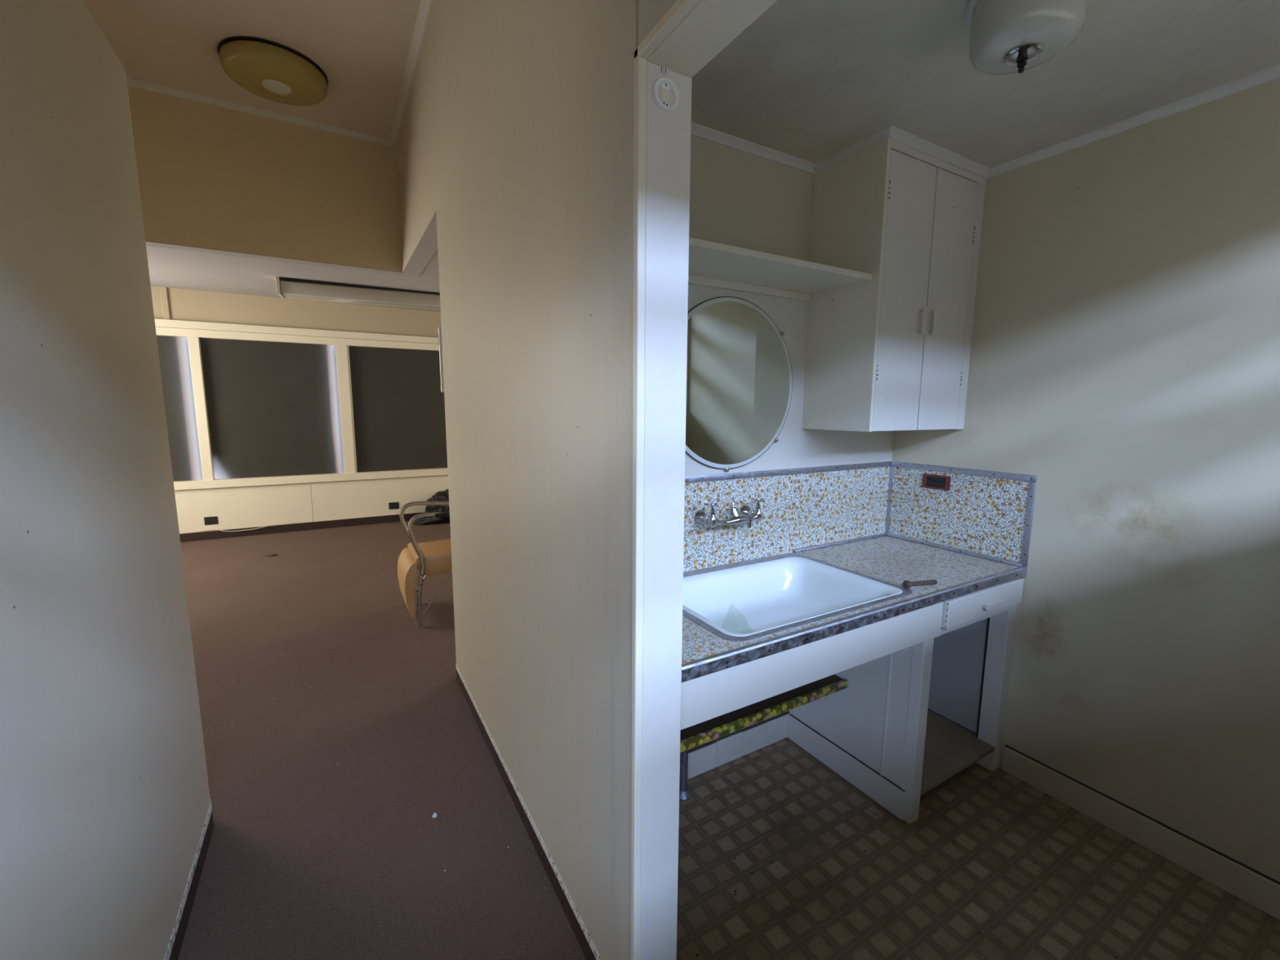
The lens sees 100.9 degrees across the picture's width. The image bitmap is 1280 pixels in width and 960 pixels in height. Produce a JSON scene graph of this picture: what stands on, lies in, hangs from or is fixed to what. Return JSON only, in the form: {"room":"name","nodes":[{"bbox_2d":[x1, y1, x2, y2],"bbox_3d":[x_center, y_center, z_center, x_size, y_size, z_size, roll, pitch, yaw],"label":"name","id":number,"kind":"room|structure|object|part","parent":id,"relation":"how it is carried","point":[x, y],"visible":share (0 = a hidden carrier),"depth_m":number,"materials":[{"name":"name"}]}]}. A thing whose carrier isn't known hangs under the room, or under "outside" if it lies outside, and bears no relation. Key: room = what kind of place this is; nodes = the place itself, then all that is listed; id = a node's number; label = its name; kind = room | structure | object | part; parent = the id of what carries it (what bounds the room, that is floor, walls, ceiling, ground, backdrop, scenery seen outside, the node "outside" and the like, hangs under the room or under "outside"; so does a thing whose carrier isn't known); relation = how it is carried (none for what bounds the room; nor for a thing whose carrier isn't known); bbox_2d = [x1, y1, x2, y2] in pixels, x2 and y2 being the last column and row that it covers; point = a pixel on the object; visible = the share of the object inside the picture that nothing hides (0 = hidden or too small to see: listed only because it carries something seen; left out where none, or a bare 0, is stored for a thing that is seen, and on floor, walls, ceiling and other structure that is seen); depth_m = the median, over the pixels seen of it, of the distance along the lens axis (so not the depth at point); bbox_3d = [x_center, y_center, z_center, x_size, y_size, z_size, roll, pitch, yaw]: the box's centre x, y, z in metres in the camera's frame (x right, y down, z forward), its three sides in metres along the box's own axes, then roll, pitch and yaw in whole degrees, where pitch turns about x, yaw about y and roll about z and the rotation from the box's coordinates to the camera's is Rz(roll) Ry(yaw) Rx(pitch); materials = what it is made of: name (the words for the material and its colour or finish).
{"room":"hallway","nodes":[
{"label":"hallway","id":0,"kind":"room"},
{"bbox_2d":[0,0,210,959],"bbox_3d":[-2.158,0.250,0.092,2.730,2.555,2.590,-4,9,-30],"label":"wall","id":1,"kind":"structure","parent":0,"point":[105,799],"depth_m":1.14,"materials":[{"name":"beige paint"}]},
{"bbox_2d":[164,800,213,959],"bbox_3d":[-1.392,1.408,0.720,0.932,0.098,2.572,-4,9,-30],"label":"baseboard","id":2,"kind":"structure","parent":1,"relation":"attached to","point":[177,937],"depth_m":1.64,"materials":[{"name":"paint"}]},
{"bbox_2d":[83,0,420,138],"bbox_3d":[-1.518,-2.126,1.296,2.342,0.100,4.820,-4,9,-30],"label":"ceiling","id":3,"kind":"structure","parent":0,"point":[362,47],"depth_m":2.75,"materials":[{"name":"paint"}]},
{"bbox_2d":[217,36,328,106],"bbox_3d":[-2.040,-2.255,2.963,0.512,0.106,0.512,-4,9,-30],"label":"ceiling lamp","id":4,"kind":"object","parent":3,"relation":"attached to","point":[268,69],"visible":1,"depth_m":2.86,"materials":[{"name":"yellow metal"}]},
{"bbox_2d":[127,85,402,271],"bbox_3d":[-2.725,-1.927,3.349,2.180,0.910,0.100,-4,9,-30],"label":"bulkhead","id":5,"kind":"object","parent":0,"point":[210,176],"visible":0.67,"depth_m":3.44,"materials":[{"name":"beige paint"}]},
{"bbox_2d":[126,77,394,146],"bbox_3d":[-2.668,-2.336,3.248,2.130,0.032,0.032,-4,9,-30],"label":"trim","id":6,"kind":"structure","parent":5,"relation":"attached to","point":[131,82],"depth_m":3.36,"materials":[{"name":"paint"}]},
{"bbox_2d":[145,213,440,311],"bbox_3d":[-2.357,-1.763,4.155,6.900,0.377,5.650,-4,9,-30],"label":"ceiling","id":7,"kind":"structure","parent":0,"point":[170,265],"depth_m":4.12,"materials":[{"name":"paint"}]},
{"bbox_2d":[275,276,440,311],"bbox_3d":[-2.041,-1.731,5.106,2.425,0.141,0.270,-3,9,-26],"label":"fluorescent light","id":8,"kind":"object","parent":7,"relation":"attached to","point":[289,288],"visible":0.64,"depth_m":4.75,"materials":[{"name":"white paint"}]},
{"bbox_2d":[151,286,441,516],"bbox_3d":[-3.766,-0.897,6.704,6.900,3.000,0.120,-4,9,-30],"label":"wall","id":9,"kind":"structure","parent":0,"point":[184,304],"depth_m":6.27,"materials":[{"name":"beige paint"}]},
{"bbox_2d":[160,286,170,319],"bbox_3d":[-5.113,-1.903,5.688,0.055,0.345,0.020,-4,9,-30],"label":"trim","id":10,"kind":"structure","parent":9,"relation":"attached to","point":[164,298],"depth_m":5.68,"materials":[{"name":"beige paint"}]},
{"bbox_2d":[179,512,422,542],"bbox_3d":[-3.791,0.551,6.835,6.000,0.095,0.042,-4,9,-30],"label":"baseboard","id":11,"kind":"structure","parent":9,"relation":"attached to","point":[193,536],"depth_m":6.52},
{"bbox_2d":[154,318,448,533],"bbox_3d":[-3.797,-0.668,6.688,6.000,2.360,0.157,-4,9,-30],"label":"window","id":12,"kind":"structure","parent":9,"relation":"in","point":[256,416],"depth_m":6.46,"materials":[{"name":"beige paint"}]},
{"bbox_3d":[-5.665,-0.745,5.605,1.504,1.607,0.004,-4,9,-30],"label":"pane","id":13,"kind":"part","parent":12,"relation":"part of","materials":[{"name":"clear glass"}]},
{"bbox_2d":[204,515,217,524],"bbox_3d":[-4.966,0.471,6.116,0.122,0.092,0.010,-4,9,-30],"label":"power outlet","id":14,"kind":"object","parent":12,"relation":"attached to","point":[207,520],"visible":1,"depth_m":6.12,"materials":[{"name":"black plastic"}]},
{"bbox_3d":[-5.247,0.361,5.959,2.634,0.503,0.030,-4,9,-30],"label":"apron panel","id":15,"kind":"part","parent":12,"relation":"part of","materials":[{"name":"beige paint"}]},
{"bbox_3d":[-4.366,-0.841,6.356,1.321,1.607,0.004,-4,9,-30],"label":"pane","id":16,"kind":"part","parent":12,"relation":"part of","materials":[{"name":"clear glass"}]},
{"bbox_3d":[-3.800,-0.043,6.773,6.000,0.092,0.135,-4,9,-30],"label":"sill","id":17,"kind":"part","parent":12,"relation":"part of","materials":[{"name":"beige paint"}]},
{"bbox_3d":[-2.999,0.195,7.257,2.563,0.503,0.030,-4,9,-30],"label":"apron panel","id":18,"kind":"part","parent":12,"relation":"part of","materials":[{"name":"beige paint"}]},
{"bbox_2d":[388,502,399,509],"bbox_3d":[-3.297,0.345,7.080,0.122,0.092,0.010,-4,9,-30],"label":"power outlet","id":19,"kind":"object","parent":12,"relation":"attached to","point":[393,505],"visible":1,"depth_m":7.08,"materials":[{"name":"black plastic"}]},
{"bbox_3d":[-3.130,-0.933,7.070,1.296,1.607,0.004,-4,9,-30],"label":"pane","id":20,"kind":"part","parent":12,"relation":"part of","materials":[{"name":"clear glass"}]},
{"bbox_2d":[192,512,413,532],"bbox_3d":[-4.095,0.530,6.605,2.350,0.049,0.042,-4,9,-30],"label":"loose cable","id":21,"kind":"object","parent":9,"relation":"attached to","point":[408,513],"visible":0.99,"depth_m":6.49,"materials":[{"name":"beige plastic"}]},
{"bbox_2d":[395,0,676,959],"bbox_3d":[-0.565,-0.464,2.092,0.112,3.440,4.580,-4,9,-30],"label":"wall","id":22,"kind":"structure","parent":0,"point":[505,135],"depth_m":1.59,"materials":[{"name":"beige paint"}]},
{"bbox_2d":[389,0,433,147],"bbox_3d":[-0.626,-2.126,1.832,0.042,0.036,4.560,-4,9,-30],"label":"trim","id":23,"kind":"structure","parent":22,"relation":"attached to","point":[425,6],"depth_m":2.89,"materials":[{"name":"paint"}]},
{"bbox_2d":[438,326,444,392],"bbox_3d":[-1.036,-0.646,2.841,0.082,0.346,0.020,-4,9,-30],"label":"cover plate","id":24,"kind":"object","parent":22,"relation":"attached to","point":[442,381],"visible":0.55,"depth_m":2.82,"materials":[{"name":"white plastic"}]},
{"bbox_2d":[455,662,601,959],"bbox_3d":[-0.497,1.210,2.188,0.114,0.098,2.093,-4,9,-30],"label":"baseboard","id":25,"kind":"structure","parent":22,"relation":"attached to","point":[584,939],"depth_m":1.84,"materials":[{"name":"paint"}]},
{"bbox_2d":[612,0,777,959],"bbox_3d":[0.280,0.305,0.723,0.121,2.300,1.162,-4,9,-30],"label":"door frame","id":26,"kind":"structure","parent":22,"relation":"in","point":[651,145],"depth_m":1.08,"materials":[{"name":"white paint"}]},
{"bbox_2d":[659,66,666,75],"bbox_3d":[0.043,-0.761,0.983,0.016,0.013,0.004,-4,9,-30],"label":"clip","id":27,"kind":"object","parent":26,"relation":"attached to","point":[660,67],"visible":1,"depth_m":0.98,"materials":[{"name":"white plastic"}]},
{"bbox_2d":[652,76,678,112],"bbox_3d":[0.049,-0.722,0.989,0.057,0.057,0.007,-4,9,-30],"label":"bracket","id":28,"kind":"object","parent":26,"relation":"attached to","point":[667,84],"visible":1,"depth_m":0.99,"materials":[{"name":"white plastic"}]},
{"bbox_2d":[177,520,1279,959],"bbox_3d":[-1.772,1.095,3.508,6.900,0.050,8.040,-4,9,-30],"label":"floor","id":29,"kind":"structure","parent":0,"point":[335,726],"depth_m":1.91,"materials":[{"name":"brown carpet"}]},
{"bbox_2d":[397,501,452,628],"bbox_3d":[-1.392,0.492,4.032,0.814,1.016,0.544,-4,9,-30],"label":"armchair","id":30,"kind":"object","parent":29,"relation":"on","point":[430,557],"visible":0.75,"depth_m":3.75,"materials":[{"name":"steel"}]},
{"bbox_3d":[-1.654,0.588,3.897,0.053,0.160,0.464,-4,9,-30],"label":"seat","id":31,"kind":"part","parent":30,"relation":"part of","materials":[{"name":"beige leather"}]},
{"bbox_3d":[-1.557,0.559,4.242,0.652,0.814,0.036,-4,9,-30],"label":"arm frame","id":32,"kind":"part","parent":30,"relation":"part of","materials":[{"name":"metal"}]},
{"bbox_3d":[-1.402,0.568,4.042,0.540,0.148,0.464,-4,9,-30],"label":"seat","id":33,"kind":"part","parent":30,"relation":"part of","materials":[{"name":"leather"}]},
{"bbox_2d":[414,488,449,524],"bbox_3d":[-2.600,0.344,7.125,0.900,0.436,0.484,-4,9,-30],"label":"bag","id":34,"kind":"object","parent":29,"relation":"on","point":[443,495],"visible":0.26,"depth_m":6.93,"materials":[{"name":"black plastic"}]},
{"bbox_2d":[679,750,692,800],"bbox_3d":[0.175,1.065,2.106,0.072,0.416,0.072,-4,9,-30],"label":"drain pipe","id":35,"kind":"object","parent":29,"relation":"on","point":[685,793],"visible":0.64,"depth_m":2.11,"materials":[{"name":"grey metal"}]},
{"bbox_2d":[680,577,1023,823],"bbox_3d":[0.658,0.847,2.051,1.790,0.868,0.663,-4,9,-30],"label":"base cabinet","id":36,"kind":"object","parent":29,"relation":"on","point":[951,659],"visible":0.85,"depth_m":2.07,"materials":[{"name":"white paint"}]},
{"bbox_2d":[680,674,848,752],"bbox_3d":[0.292,0.859,2.028,1.131,0.034,0.313,-4,9,-30],"label":"shelf","id":37,"kind":"object","parent":36,"relation":"in","point":[695,735],"visible":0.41,"depth_m":1.96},
{"bbox_3d":[0.862,0.827,2.213,0.018,0.866,0.579,-4,9,-30],"label":"panel","id":38,"kind":"part","parent":36,"relation":"part of","materials":[{"name":"white paint"}]},
{"bbox_2d":[681,533,1026,682],"bbox_3d":[0.655,0.392,1.998,1.791,0.057,0.642,-4,9,-30],"label":"countertop","id":39,"kind":"structure","parent":36,"relation":"on","point":[893,558],"depth_m":2.00,"materials":[{"name":"laminate"}]},
{"bbox_2d":[682,553,912,641],"bbox_3d":[0.472,0.463,1.924,0.851,0.154,0.594,-4,9,-30],"label":"sink","id":40,"kind":"object","parent":39,"relation":"in","point":[744,601],"visible":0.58,"depth_m":2.06,"materials":[{"name":"ceramic"}]},
{"bbox_2d":[902,579,937,588],"bbox_3d":[1.028,0.376,1.935,0.142,0.025,0.028,-2,8,-17],"label":"bolt","id":41,"kind":"object","parent":39,"relation":"on","point":[907,584],"visible":1,"depth_m":1.92,"materials":[{"name":"metal"}]},
{"bbox_3d":[1.029,0.931,1.971,0.057,0.728,0.045,-4,9,-30],"label":"leg","id":42,"kind":"part","parent":36,"relation":"part of","materials":[{"name":"white paint"}]},
{"bbox_2d":[920,709,995,795],"bbox_3d":[1.133,1.134,2.397,0.595,0.020,0.619,-4,9,-30],"label":"shelf","id":43,"kind":"object","parent":36,"relation":"attached to","point":[950,748],"depth_m":2.25,"materials":[{"name":"paint"}]},
{"bbox_3d":[1.381,0.730,2.531,0.016,0.743,0.541,-4,9,-30],"label":"panel","id":44,"kind":"part","parent":36,"relation":"part of","materials":[{"name":"grey paint"}]},
{"bbox_3d":[1.334,0.538,2.078,0.555,0.024,0.018,-4,9,-30],"label":"rail","id":45,"kind":"part","parent":36,"relation":"part of","materials":[{"name":"white paint"}]},
{"bbox_3d":[1.265,0.455,2.177,0.534,0.106,0.318,-4,9,-30],"label":"drawer","id":46,"kind":"part","parent":36,"relation":"part of","materials":[{"name":"white paint"}]},
{"bbox_3d":[1.363,0.480,2.040,0.110,0.022,0.023,-4,9,-30],"label":"handle","id":47,"kind":"part","parent":36,"relation":"part of","materials":[{"name":"white paint"}]},
{"bbox_3d":[1.531,0.892,2.276,0.060,0.728,0.072,-4,9,-30],"label":"leg","id":48,"kind":"part","parent":36,"relation":"part of","materials":[{"name":"white paint"}]},
{"bbox_2d":[688,135,813,750],"bbox_3d":[0.473,-0.074,2.272,1.814,2.630,0.120,-4,9,-30],"label":"wall","id":49,"kind":"structure","parent":0,"point":[738,198],"depth_m":2.03,"materials":[{"name":"beige paint"}]},
{"bbox_2d":[687,711,789,779],"bbox_3d":[0.212,1.194,2.221,1.148,0.128,0.012,-4,9,-30],"label":"baseboard","id":50,"kind":"structure","parent":49,"relation":"attached to","point":[706,757],"depth_m":2.34,"materials":[{"name":"white paint"}]},
{"bbox_2d":[685,296,792,471],"bbox_3d":[0.359,-0.369,2.079,0.668,0.678,0.019,-4,9,-30],"label":"round mirror","id":51,"kind":"object","parent":49,"relation":"attached to","point":[740,377],"visible":0.76,"depth_m":2.08,"materials":[{"name":"white mirror"}]},
{"bbox_2d":[688,237,871,301],"bbox_3d":[0.296,-0.727,1.824,1.140,0.049,0.309,-4,9,-30],"label":"wall shelf","id":52,"kind":"object","parent":49,"relation":"attached to","point":[711,264],"visible":0.52,"depth_m":1.90,"materials":[{"name":"beige paint"}]},
{"bbox_2d":[684,284,893,476],"bbox_3d":[0.497,-0.390,2.170,1.792,0.712,0.004,-4,9,-30],"label":"wall panel","id":53,"kind":"object","parent":49,"relation":"attached to","point":[796,446],"depth_m":2.27,"materials":[{"name":"white paint"}]},
{"bbox_2d":[683,461,1037,572],"bbox_3d":[0.656,0.190,1.971,1.792,0.382,0.642,-4,9,-30],"label":"backsplash","id":54,"kind":"structure","parent":49,"relation":"attached to","point":[982,512],"depth_m":2.34,"materials":[{"name":"laminate"}]},
{"bbox_2d":[693,497,764,528],"bbox_3d":[0.367,0.130,2.100,0.298,0.126,0.110,-4,9,-30],"label":"faucet","id":55,"kind":"object","parent":54,"relation":"attached to","point":[745,515],"visible":1,"depth_m":2.08,"materials":[{"name":"silver metal"}]},
{"bbox_3d":[0.277,0.100,2.018,0.052,0.025,0.052,-1,8,-10],"label":"cross handle","id":56,"kind":"part","parent":55,"relation":"part of","materials":[{"name":"silver metal"}]},
{"bbox_3d":[0.369,0.090,2.096,0.020,0.045,0.020,-4,9,-30],"label":"post","id":57,"kind":"part","parent":55,"relation":"part of","materials":[{"name":"silver metal"}]},
{"bbox_2d":[728,506,739,517],"bbox_3d":[0.375,0.135,2.097,0.039,0.052,0.050,-4,9,-30],"label":"faucet","id":58,"kind":"object","parent":55,"relation":"attached to","point":[734,512],"depth_m":2.08,"materials":[{"name":"metal"}]},
{"bbox_2d":[746,517,751,528],"bbox_3d":[0.438,0.170,2.118,0.021,0.043,0.021,-4,9,-30],"label":"outlet","id":59,"kind":"object","parent":55,"relation":"attached to","point":[748,519],"depth_m":2.11,"materials":[{"name":"silver metal"}]},
{"bbox_3d":[0.477,0.085,2.134,0.052,0.025,0.052,2,8,10],"label":"cross handle","id":60,"kind":"part","parent":55,"relation":"part of","materials":[{"name":"silver metal"}]},
{"bbox_2d":[921,473,951,490],"bbox_3d":[1.382,0.009,2.469,0.011,0.066,0.130,-4,9,-30],"label":"wall box","id":61,"kind":"object","parent":54,"relation":"attached to","point":[929,481],"visible":1,"depth_m":2.47,"materials":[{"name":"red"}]},
{"bbox_2d":[802,139,986,431],"bbox_3d":[1.085,-0.754,2.252,0.649,1.069,0.363,-4,9,-30],"label":"upper cabinet","id":62,"kind":"object","parent":49,"relation":"attached to","point":[891,351],"visible":0.96,"depth_m":2.09,"materials":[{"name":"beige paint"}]},
{"bbox_3d":[1.019,-0.698,2.043,0.284,1.012,0.012,-4,9,-30],"label":"door","id":63,"kind":"part","parent":62,"relation":"part of","materials":[{"name":"white paint"}]},
{"bbox_3d":[1.120,-0.631,2.092,0.026,0.100,0.024,-4,9,-30],"label":"handle","id":64,"kind":"part","parent":62,"relation":"part of","materials":[{"name":"white paint"}]},
{"bbox_3d":[1.183,-0.635,2.128,0.026,0.100,0.024,-4,9,-30],"label":"handle","id":65,"kind":"part","parent":62,"relation":"part of","materials":[{"name":"white paint"}]},
{"bbox_3d":[1.169,-1.240,2.061,0.631,0.051,0.020,-4,9,-30],"label":"rail","id":66,"kind":"part","parent":62,"relation":"part of","materials":[{"name":"white paint"}]},
{"bbox_3d":[1.269,-0.717,2.187,0.283,1.012,0.012,-4,9,-30],"label":"door","id":67,"kind":"part","parent":62,"relation":"part of","materials":[{"name":"white paint"}]},
{"bbox_2d":[691,0,1279,168],"bbox_3d":[1.005,-1.224,1.303,1.915,0.120,2.035,-4,9,-30],"label":"ceiling","id":68,"kind":"structure","parent":0,"point":[807,80],"depth_m":1.56,"materials":[{"name":"paint"}]},
{"bbox_2d":[965,0,1088,75],"bbox_3d":[0.908,-1.062,1.246,0.252,0.187,0.252,-4,9,-30],"label":"ceiling lamp","id":69,"kind":"object","parent":68,"relation":"attached to","point":[1007,37],"visible":1,"depth_m":1.21,"materials":[{"name":"paint"}]},
{"bbox_2d":[892,78,1279,881],"bbox_3d":[1.774,-0.018,1.926,0.120,2.630,2.035,-4,9,-30],"label":"wall","id":70,"kind":"structure","parent":0,"point":[1125,355],"depth_m":1.83,"materials":[{"name":"beige paint"}]},
{"bbox_2d":[690,64,1279,178],"bbox_3d":[1.083,-1.213,1.767,2.537,0.028,1.048,2,8,15],"label":"trim","id":71,"kind":"structure","parent":70,"relation":"attached to","point":[892,133],"depth_m":1.93,"materials":[{"name":"paint"}]},
{"bbox_2d":[1001,744,1279,919],"bbox_3d":[1.868,1.273,1.793,0.018,0.109,1.160,-4,9,-30],"label":"baseboard","id":72,"kind":"structure","parent":70,"relation":"attached to","point":[1248,886],"depth_m":1.87,"materials":[{"name":"beige paint"}]}
]}

